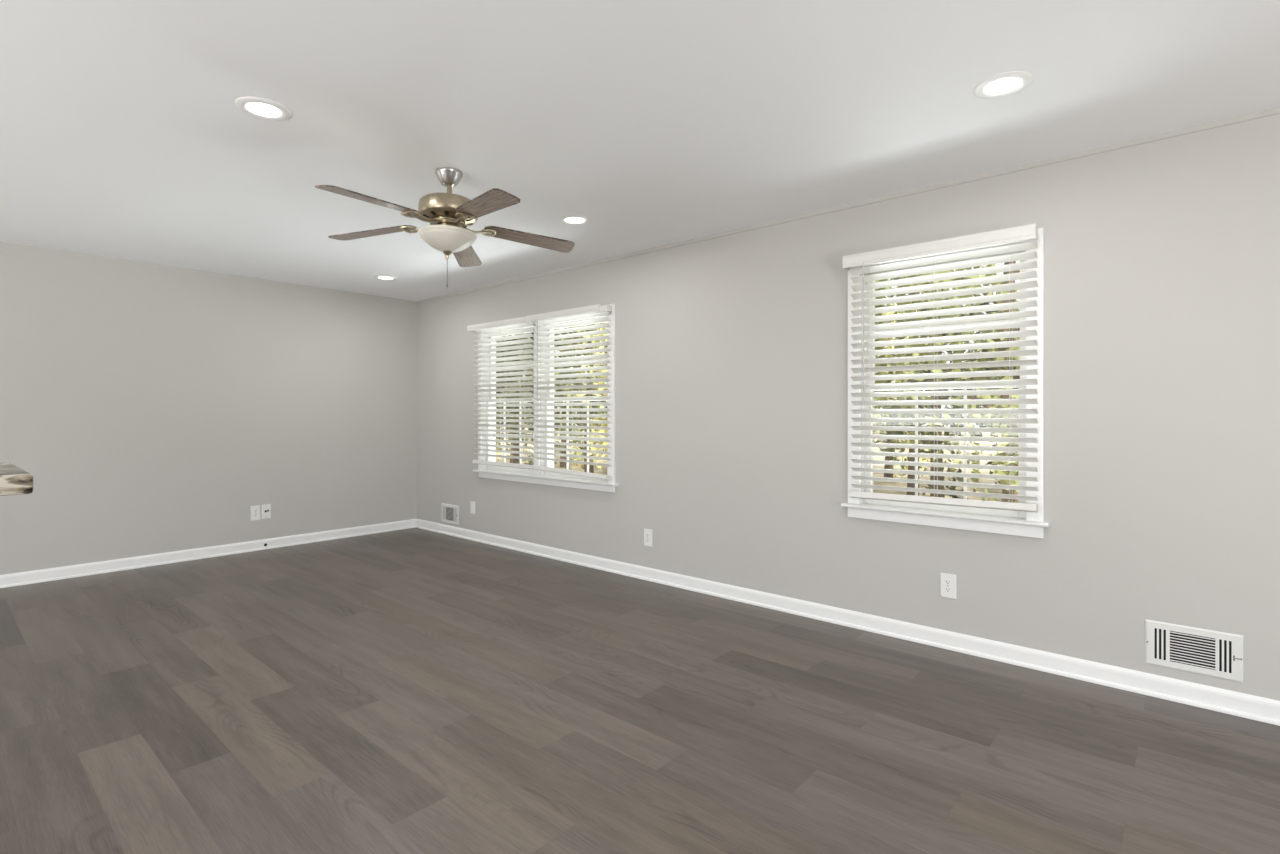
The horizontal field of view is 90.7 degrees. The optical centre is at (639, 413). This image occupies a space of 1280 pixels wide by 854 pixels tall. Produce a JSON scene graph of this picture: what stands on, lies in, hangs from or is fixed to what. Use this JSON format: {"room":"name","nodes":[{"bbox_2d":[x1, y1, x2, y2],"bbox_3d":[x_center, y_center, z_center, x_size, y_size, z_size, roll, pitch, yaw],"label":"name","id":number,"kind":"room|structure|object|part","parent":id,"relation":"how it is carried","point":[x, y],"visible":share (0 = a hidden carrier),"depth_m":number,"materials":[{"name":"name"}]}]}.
{"room":"empty living room","nodes":[
{"label":"empty living room","id":0,"kind":"room"},
{"bbox_2d":[0,462,32,495],"bbox_3d":[-2.554,0.693,1.008,0.614,1.070,2.246,0,0,41],"label":"countertop","id":1,"kind":"structure","parent":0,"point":[14,480],"depth_m":1.64,"materials":[{"name":"beige stone"}]},
{"bbox_2d":[0,242,416,574],"bbox_3d":[-4.831,0.008,4.202,0.150,2.440,7.150,0,0,41],"label":"wall","id":2,"kind":"structure","parent":0,"point":[148,408],"depth_m":5.28,"materials":[{"name":"beige paint"}]},
{"bbox_2d":[0,519,416,587],"bbox_3d":[-4.724,1.183,4.199,0.014,0.090,6.986,0,0,41],"label":"baseboard","id":3,"kind":"structure","parent":2,"relation":"attached to","point":[19,577],"depth_m":5.27,"materials":[{"name":"white paint"}]},
{"bbox_2d":[251,505,259,520],"bbox_3d":[-3.444,0.891,5.664,0.009,0.132,0.078,0,0,41],"label":"wall outlet","id":4,"kind":"object","parent":2,"relation":"attached to","point":[255,510],"visible":1,"depth_m":5.66,"materials":[{"name":"white plastic"}]},
{"bbox_2d":[262,504,270,518],"bbox_3d":[-3.385,0.888,5.729,0.012,0.128,0.076,0,0,41],"label":"wall plate","id":5,"kind":"object","parent":2,"relation":"attached to","point":[266,508],"visible":1,"depth_m":5.73,"materials":[{"name":"white plastic"}]},
{"bbox_2d":[0,527,1279,853],"bbox_3d":[-1.114,1.278,1.046,9.600,0.100,7.000,0,0,41],"label":"floor","id":6,"kind":"structure","parent":0,"point":[416,690],"depth_m":2.42,"materials":[{"name":"grey plastic"}]},
{"bbox_2d":[0,0,1279,300],"bbox_3d":[-1.114,-1.272,1.046,9.900,0.120,7.300,0,0,41],"label":"ceiling","id":7,"kind":"structure","parent":0,"point":[124,134],"depth_m":2.51,"materials":[{"name":"white paint"}]},
{"bbox_2d":[235,97,290,120],"bbox_3d":[-1.497,-1.208,2.514,0.192,0.008,0.192,0,0,41],"label":"recessed light","id":8,"kind":"object","parent":7,"relation":"in","point":[257,107],"visible":1,"depth_m":2.50,"materials":[{"name":"white paint"}]},
{"bbox_2d":[374,275,396,279],"bbox_3d":[-2.266,-1.208,5.633,0.192,0.008,0.192,0,0,41],"label":"recessed light","id":9,"kind":"object","parent":7,"relation":"in","point":[381,277],"visible":1,"depth_m":5.62,"materials":[{"name":"white paint"}]},
{"bbox_2d":[315,167,574,286],"bbox_3d":[-0.967,-0.921,3.128,1.254,0.581,1.254,0,0,41],"label":"ceiling fan","id":10,"kind":"object","parent":7,"relation":"hanging from","point":[449,215],"visible":1,"depth_m":3.09,"materials":[{"name":"silver metal"}]},
{"bbox_3d":[-1.192,-0.946,2.808,0.131,0.037,0.472,0,0,32],"label":"blade","id":11,"kind":"part","parent":10,"relation":"part of","materials":[{"name":"brown wood"}]},
{"bbox_3d":[-1.376,-0.933,3.266,0.472,0.046,0.131,0,0,14],"label":"blade","id":12,"kind":"part","parent":10,"relation":"part of","materials":[{"name":"brown wood"}]},
{"bbox_3d":[-0.961,-0.856,3.162,0.278,0.099,0.278,0,0,41],"label":"lamp shade","id":13,"kind":"part","parent":10,"relation":"part of","materials":[{"name":"white glass"}]},
{"bbox_3d":[-0.998,-0.913,3.582,0.131,0.068,0.470,0,0,-4],"label":"blade","id":14,"kind":"part","parent":10,"relation":"part of","materials":[{"name":"brown wood"}]},
{"bbox_3d":[-0.700,-0.935,2.841,0.130,0.052,0.472,0,0,-40],"label":"blade","id":15,"kind":"part","parent":10,"relation":"part of","materials":[{"name":"brown wood"}]},
{"bbox_3d":[-0.579,-0.915,3.320,0.471,0.071,0.130,0,0,-22],"label":"blade","id":16,"kind":"part","parent":10,"relation":"part of","materials":[{"name":"brown wood"}]},
{"bbox_2d":[560,215,589,224],"bbox_3d":[-0.406,-1.208,3.951,0.192,0.008,0.192,0,0,41],"label":"recessed light","id":17,"kind":"object","parent":7,"relation":"in","point":[573,219],"visible":1,"depth_m":3.94,"materials":[{"name":"white paint"}]},
{"bbox_2d":[973,71,1032,98],"bbox_3d":[1.338,-1.208,2.332,0.192,0.008,0.192,0,0,41],"label":"recessed light","id":18,"kind":"object","parent":7,"relation":"in","point":[1004,84],"visible":1,"depth_m":2.32,"materials":[{"name":"white paint"}]},
{"bbox_2d":[417,114,1279,700],"bbox_3d":[1.241,0.008,3.735,9.900,2.440,0.150,0,0,41],"label":"wall","id":19,"kind":"structure","parent":0,"point":[1162,257],"depth_m":3.20,"materials":[{"name":"beige paint"}]},
{"bbox_2d":[441,503,458,524],"bbox_3d":[-1.929,1.018,6.405,0.312,0.192,0.011,0,0,41],"label":"air vent","id":20,"kind":"object","parent":19,"relation":"in","point":[449,513],"visible":1,"depth_m":6.40,"materials":[{"name":"white metal"}]},
{"bbox_2d":[470,501,474,513],"bbox_3d":[-1.627,0.914,6.142,0.078,0.118,0.008,0,0,41],"label":"wall plate","id":21,"kind":"object","parent":19,"relation":"attached to","point":[472,504],"visible":1,"depth_m":6.14,"materials":[{"name":"white plastic"}]},
{"bbox_2d":[473,304,618,491],"bbox_3d":[-0.823,-0.118,5.526,1.865,1.457,0.236,0,0,41],"label":"window","id":22,"kind":"structure","parent":19,"relation":"in","point":[484,471],"depth_m":5.48,"materials":[{"name":"white paint"}]},
{"bbox_2d":[467,316,534,469],"bbox_3d":[-1.278,-0.175,5.757,0.916,1.325,0.084,0,0,41],"label":"window blind","id":23,"kind":"object","parent":22,"relation":"attached to","point":[519,322],"visible":0.99,"depth_m":5.72,"materials":[{"name":"white plastic"}]},
{"bbox_3d":[-1.455,-0.165,5.923,0.002,1.243,0.053,0,0,41],"label":"ladder cord","id":24,"kind":"part","parent":23,"relation":"part of","materials":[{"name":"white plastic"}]},
{"bbox_3d":[-1.244,-0.165,5.738,0.002,1.243,0.053,0,0,41],"label":"ladder cord","id":25,"kind":"part","parent":23,"relation":"part of","materials":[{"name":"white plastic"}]},
{"bbox_3d":[-1.251,0.463,5.735,0.847,0.034,0.056,0,-14,41],"label":"rail","id":26,"kind":"part","parent":23,"relation":"part of","materials":[{"name":"white wood"}]},
{"bbox_3d":[-1.176,0.197,5.822,0.772,0.673,0.028,0,0,41],"label":"sash","id":27,"kind":"part","parent":22,"relation":"part of","materials":[{"name":"white plastic"}]},
{"bbox_3d":[-1.157,-0.436,5.845,0.772,0.665,0.028,0,0,41],"label":"sash","id":28,"kind":"part","parent":22,"relation":"part of","materials":[{"name":"white plastic"}]},
{"bbox_3d":[-0.882,0.548,5.458,1.865,0.020,0.056,0,0,41],"label":"sill","id":29,"kind":"part","parent":22,"relation":"part of","materials":[{"name":"white paint"}]},
{"bbox_2d":[525,304,610,479],"bbox_3d":[-0.604,-0.163,5.162,0.956,1.357,0.077,0,0,41],"label":"window blind","id":30,"kind":"object","parent":22,"relation":"attached to","point":[591,311],"visible":1,"depth_m":5.12,"materials":[{"name":"white plastic"}]},
{"bbox_3d":[-0.793,-0.160,5.343,0.002,1.264,0.053,0,0,41],"label":"ladder cord","id":31,"kind":"part","parent":30,"relation":"part of","materials":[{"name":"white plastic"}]},
{"bbox_3d":[-0.575,0.478,5.143,0.885,0.034,0.056,2,-12,41],"label":"rail","id":32,"kind":"part","parent":30,"relation":"part of","materials":[{"name":"white wood"}]},
{"bbox_3d":[-0.568,-0.160,5.145,0.002,1.264,0.053,0,0,41],"label":"ladder cord","id":33,"kind":"part","parent":30,"relation":"part of","materials":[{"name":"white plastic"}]},
{"bbox_3d":[-0.342,-0.160,4.948,0.002,1.264,0.053,0,0,41],"label":"ladder cord","id":34,"kind":"part","parent":30,"relation":"part of","materials":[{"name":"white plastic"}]},
{"bbox_3d":[-0.518,0.197,5.246,0.812,0.673,0.028,0,0,41],"label":"sash","id":35,"kind":"part","parent":22,"relation":"part of","materials":[{"name":"white plastic"}]},
{"bbox_3d":[-0.498,-0.436,5.268,0.812,0.665,0.028,0,0,41],"label":"sash","id":36,"kind":"part","parent":22,"relation":"part of","materials":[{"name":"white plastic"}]},
{"bbox_2d":[644,529,651,546],"bbox_3d":[0.059,0.916,4.666,0.080,0.124,0.009,0,0,41],"label":"wall outlet","id":37,"kind":"object","parent":19,"relation":"attached to","point":[647,532],"visible":1,"depth_m":4.66,"materials":[{"name":"white plastic"}]},
{"bbox_2d":[416,519,1279,725],"bbox_3d":[1.187,1.183,3.673,9.600,0.090,0.014,0,0,41],"label":"baseboard","id":38,"kind":"structure","parent":19,"relation":"attached to","point":[1256,705],"depth_m":3.31,"materials":[{"name":"white paint"}]},
{"bbox_2d":[416,107,1279,303],"bbox_3d":[1.189,-1.199,3.675,9.600,0.026,0.010,0,0,41],"label":"crown molding","id":39,"kind":"structure","parent":19,"relation":"attached to","point":[1273,111],"depth_m":3.32,"materials":[{"name":"beige paint"}]},
{"bbox_2d":[841,228,1049,537],"bbox_3d":[1.613,-0.145,3.392,1.012,1.484,0.236,0,0,41],"label":"window","id":40,"kind":"structure","parent":19,"relation":"in","point":[1018,523],"depth_m":3.24,"materials":[{"name":"white paint"}]},
{"bbox_2d":[842,223,1037,512],"bbox_3d":[1.527,-0.204,3.300,0.938,1.373,0.084,0,0,41],"label":"window blind","id":41,"kind":"object","parent":40,"relation":"attached to","point":[1029,232],"visible":1,"depth_m":3.25,"materials":[{"name":"white plastic"}]},
{"bbox_3d":[1.290,-0.194,3.518,0.002,1.285,0.053,0,0,41],"label":"ladder cord","id":42,"kind":"part","parent":41,"relation":"part of","materials":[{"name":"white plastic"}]},
{"bbox_3d":[1.539,0.455,3.290,0.904,0.034,0.056,-1,-15,41],"label":"rail","id":43,"kind":"part","parent":41,"relation":"part of","materials":[{"name":"white wood"}]},
{"bbox_3d":[1.607,0.175,3.384,0.807,0.686,0.028,0,0,41],"label":"sash","id":44,"kind":"part","parent":40,"relation":"part of","materials":[{"name":"white plastic"}]},
{"bbox_3d":[1.554,0.528,3.324,1.012,0.020,0.056,0,0,41],"label":"sill","id":45,"kind":"part","parent":40,"relation":"part of","materials":[{"name":"white paint"}]},
{"bbox_3d":[1.627,-0.470,3.406,0.807,0.678,0.028,0,0,41],"label":"sash","id":46,"kind":"part","parent":40,"relation":"part of","materials":[{"name":"white plastic"}]},
{"bbox_2d":[940,573,955,598],"bbox_3d":[1.611,0.901,3.306,0.078,0.124,0.009,0,0,41],"label":"wall outlet","id":47,"kind":"object","parent":19,"relation":"attached to","point":[947,581],"visible":1,"depth_m":3.30,"materials":[{"name":"white plastic"}]},
{"bbox_2d":[944,579,950,584],"bbox_3d":[1.609,0.882,3.304,0.034,0.027,0.002,0,0,41],"label":"receptacle","id":48,"kind":"object","parent":47,"relation":"attached to","point":[946,581],"depth_m":3.30,"materials":[{"name":"grey plastic"}]},
{"bbox_2d":[944,587,950,592],"bbox_3d":[1.609,0.921,3.304,0.034,0.027,0.002,0,0,41],"label":"receptacle","id":49,"kind":"object","parent":47,"relation":"attached to","point":[946,589],"depth_m":3.30,"materials":[{"name":"grey plastic"}]},
{"bbox_2d":[1145,619,1242,682],"bbox_3d":[2.334,1.000,2.671,0.312,0.192,0.011,0,0,41],"label":"air vent","id":50,"kind":"object","parent":19,"relation":"in","point":[1217,654],"visible":1,"depth_m":2.67,"materials":[{"name":"white metal"}]},
{"label":"outside","id":51,"kind":"structure","parent":0,"visible":0},
{"bbox_2d":[496,428,1001,501],"bbox_3d":[10.759,1.903,21.886,120.000,0.150,140.000,0,0,41],"label":"ground","id":52,"kind":"structure","parent":51,"point":[603,470],"depth_m":20.98,"materials":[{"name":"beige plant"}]},
{"bbox_2d":[496,335,519,460],"bbox_3d":[-4.102,-0.319,15.086,2.582,5.540,2.578,0,0,-29],"label":"tree","id":53,"kind":"object","parent":52,"relation":"on","point":[511,335],"visible":0.05,"depth_m":15.33,"materials":[{"name":"green plant"}]},
{"bbox_2d":[496,351,532,462],"bbox_3d":[-4.674,-0.681,23.270,2.410,5.272,2.390,0,0,-17],"label":"tree","id":54,"kind":"object","parent":52,"relation":"on","point":[511,449],"visible":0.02,"depth_m":23.20,"materials":[{"name":"green plant"}]},
{"bbox_2d":[496,333,555,463],"bbox_3d":[-3.597,-0.877,18.288,2.478,5.417,2.486,0,0,8],"label":"tree","id":55,"kind":"object","parent":52,"relation":"on","point":[525,439],"visible":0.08,"depth_m":18.19,"materials":[{"name":"green plant"}]},
{"bbox_2d":[521,356,571,450],"bbox_3d":[-4.050,-0.327,26.660,2.591,5.561,2.588,0,0,-6],"label":"tree","id":56,"kind":"object","parent":52,"relation":"on","point":[557,356],"visible":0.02,"depth_m":26.61,"materials":[{"name":"green plant"}]},
{"bbox_2d":[496,324,606,469],"bbox_3d":[-1.974,-0.366,13.204,2.635,5.662,2.639,0,0,-23],"label":"tree","id":57,"kind":"object","parent":52,"relation":"on","point":[532,343],"visible":0.18,"depth_m":12.64,"materials":[{"name":"green plant"}]},
{"bbox_2d":[528,326,596,467],"bbox_3d":[-2.604,-0.838,21.481,2.540,5.603,2.562,0,0,-44],"label":"tree","id":58,"kind":"object","parent":52,"relation":"on","point":[562,464],"visible":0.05,"depth_m":21.39,"materials":[{"name":"green plant"}]},
{"bbox_2d":[554,322,606,472],"bbox_3d":[-1.317,-1.072,16.501,2.657,5.808,2.665,0,0,1],"label":"tree","id":59,"kind":"object","parent":52,"relation":"on","point":[591,468],"visible":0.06,"depth_m":16.40,"materials":[{"name":"green plant"}]},
{"bbox_2d":[561,331,606,456],"bbox_3d":[-1.910,-0.806,24.687,2.531,5.535,2.510,0,0,3],"label":"tree","id":60,"kind":"object","parent":52,"relation":"on","point":[584,331],"visible":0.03,"depth_m":24.80,"materials":[{"name":"green plant"}]},
{"bbox_2d":[575,322,606,467],"bbox_3d":[0.027,-0.780,11.337,2.485,5.481,2.506,0,0,7],"label":"tree","id":61,"kind":"object","parent":52,"relation":"on","point":[595,418],"visible":0.02,"depth_m":11.06,"materials":[{"name":"green plant"}]},
{"bbox_2d":[874,279,886,442],"bbox_3d":[2.312,-1.024,9.396,2.613,5.712,2.621,0,0,32],"label":"tree","id":62,"kind":"object","parent":52,"relation":"on","point":[881,297],"visible":0.02,"depth_m":8.71,"materials":[{"name":"green plant"}]},
{"bbox_2d":[874,303,930,478],"bbox_3d":[6.704,-0.812,17.067,2.516,5.548,2.536,0,0,-40],"label":"tree","id":63,"kind":"object","parent":52,"relation":"on","point":[889,475],"visible":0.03,"depth_m":16.98,"materials":[{"name":"green plant"}]},
{"bbox_2d":[874,270,980,495],"bbox_3d":[5.952,-1.071,13.801,2.656,5.807,2.664,0,0,21],"label":"tree","id":64,"kind":"object","parent":52,"relation":"on","point":[910,476],"visible":0.05,"depth_m":13.60,"materials":[{"name":"green plant"}]},
{"bbox_2d":[874,272,1017,500],"bbox_3d":[5.050,-0.171,10.710,2.401,5.159,2.404,0,0,17],"label":"tree","id":65,"kind":"object","parent":52,"relation":"on","point":[935,442],"visible":0.13,"depth_m":10.66,"materials":[{"name":"green plant"}]},
{"bbox_2d":[895,261,1019,502],"bbox_3d":[4.365,-1.015,7.431,2.604,5.693,2.612,0,0,2],"label":"tree","id":66,"kind":"object","parent":52,"relation":"on","point":[1009,425],"visible":0.06,"depth_m":7.40,"materials":[{"name":"green plant"}]},
{"bbox_2d":[950,291,1015,483],"bbox_3d":[8.929,-0.312,15.343,2.570,5.522,2.574,0,0,-44],"label":"tree","id":67,"kind":"object","parent":52,"relation":"on","point":[989,462],"visible":0.04,"depth_m":15.57,"materials":[{"name":"green plant"}]},
{"bbox_2d":[990,290,1019,435],"bbox_3d":[8.014,-0.928,11.961,2.526,5.521,2.533,0,0,29],"label":"tree","id":68,"kind":"object","parent":52,"relation":"on","point":[995,405],"visible":0.02,"depth_m":12.56,"materials":[{"name":"green plant"}]}
]}

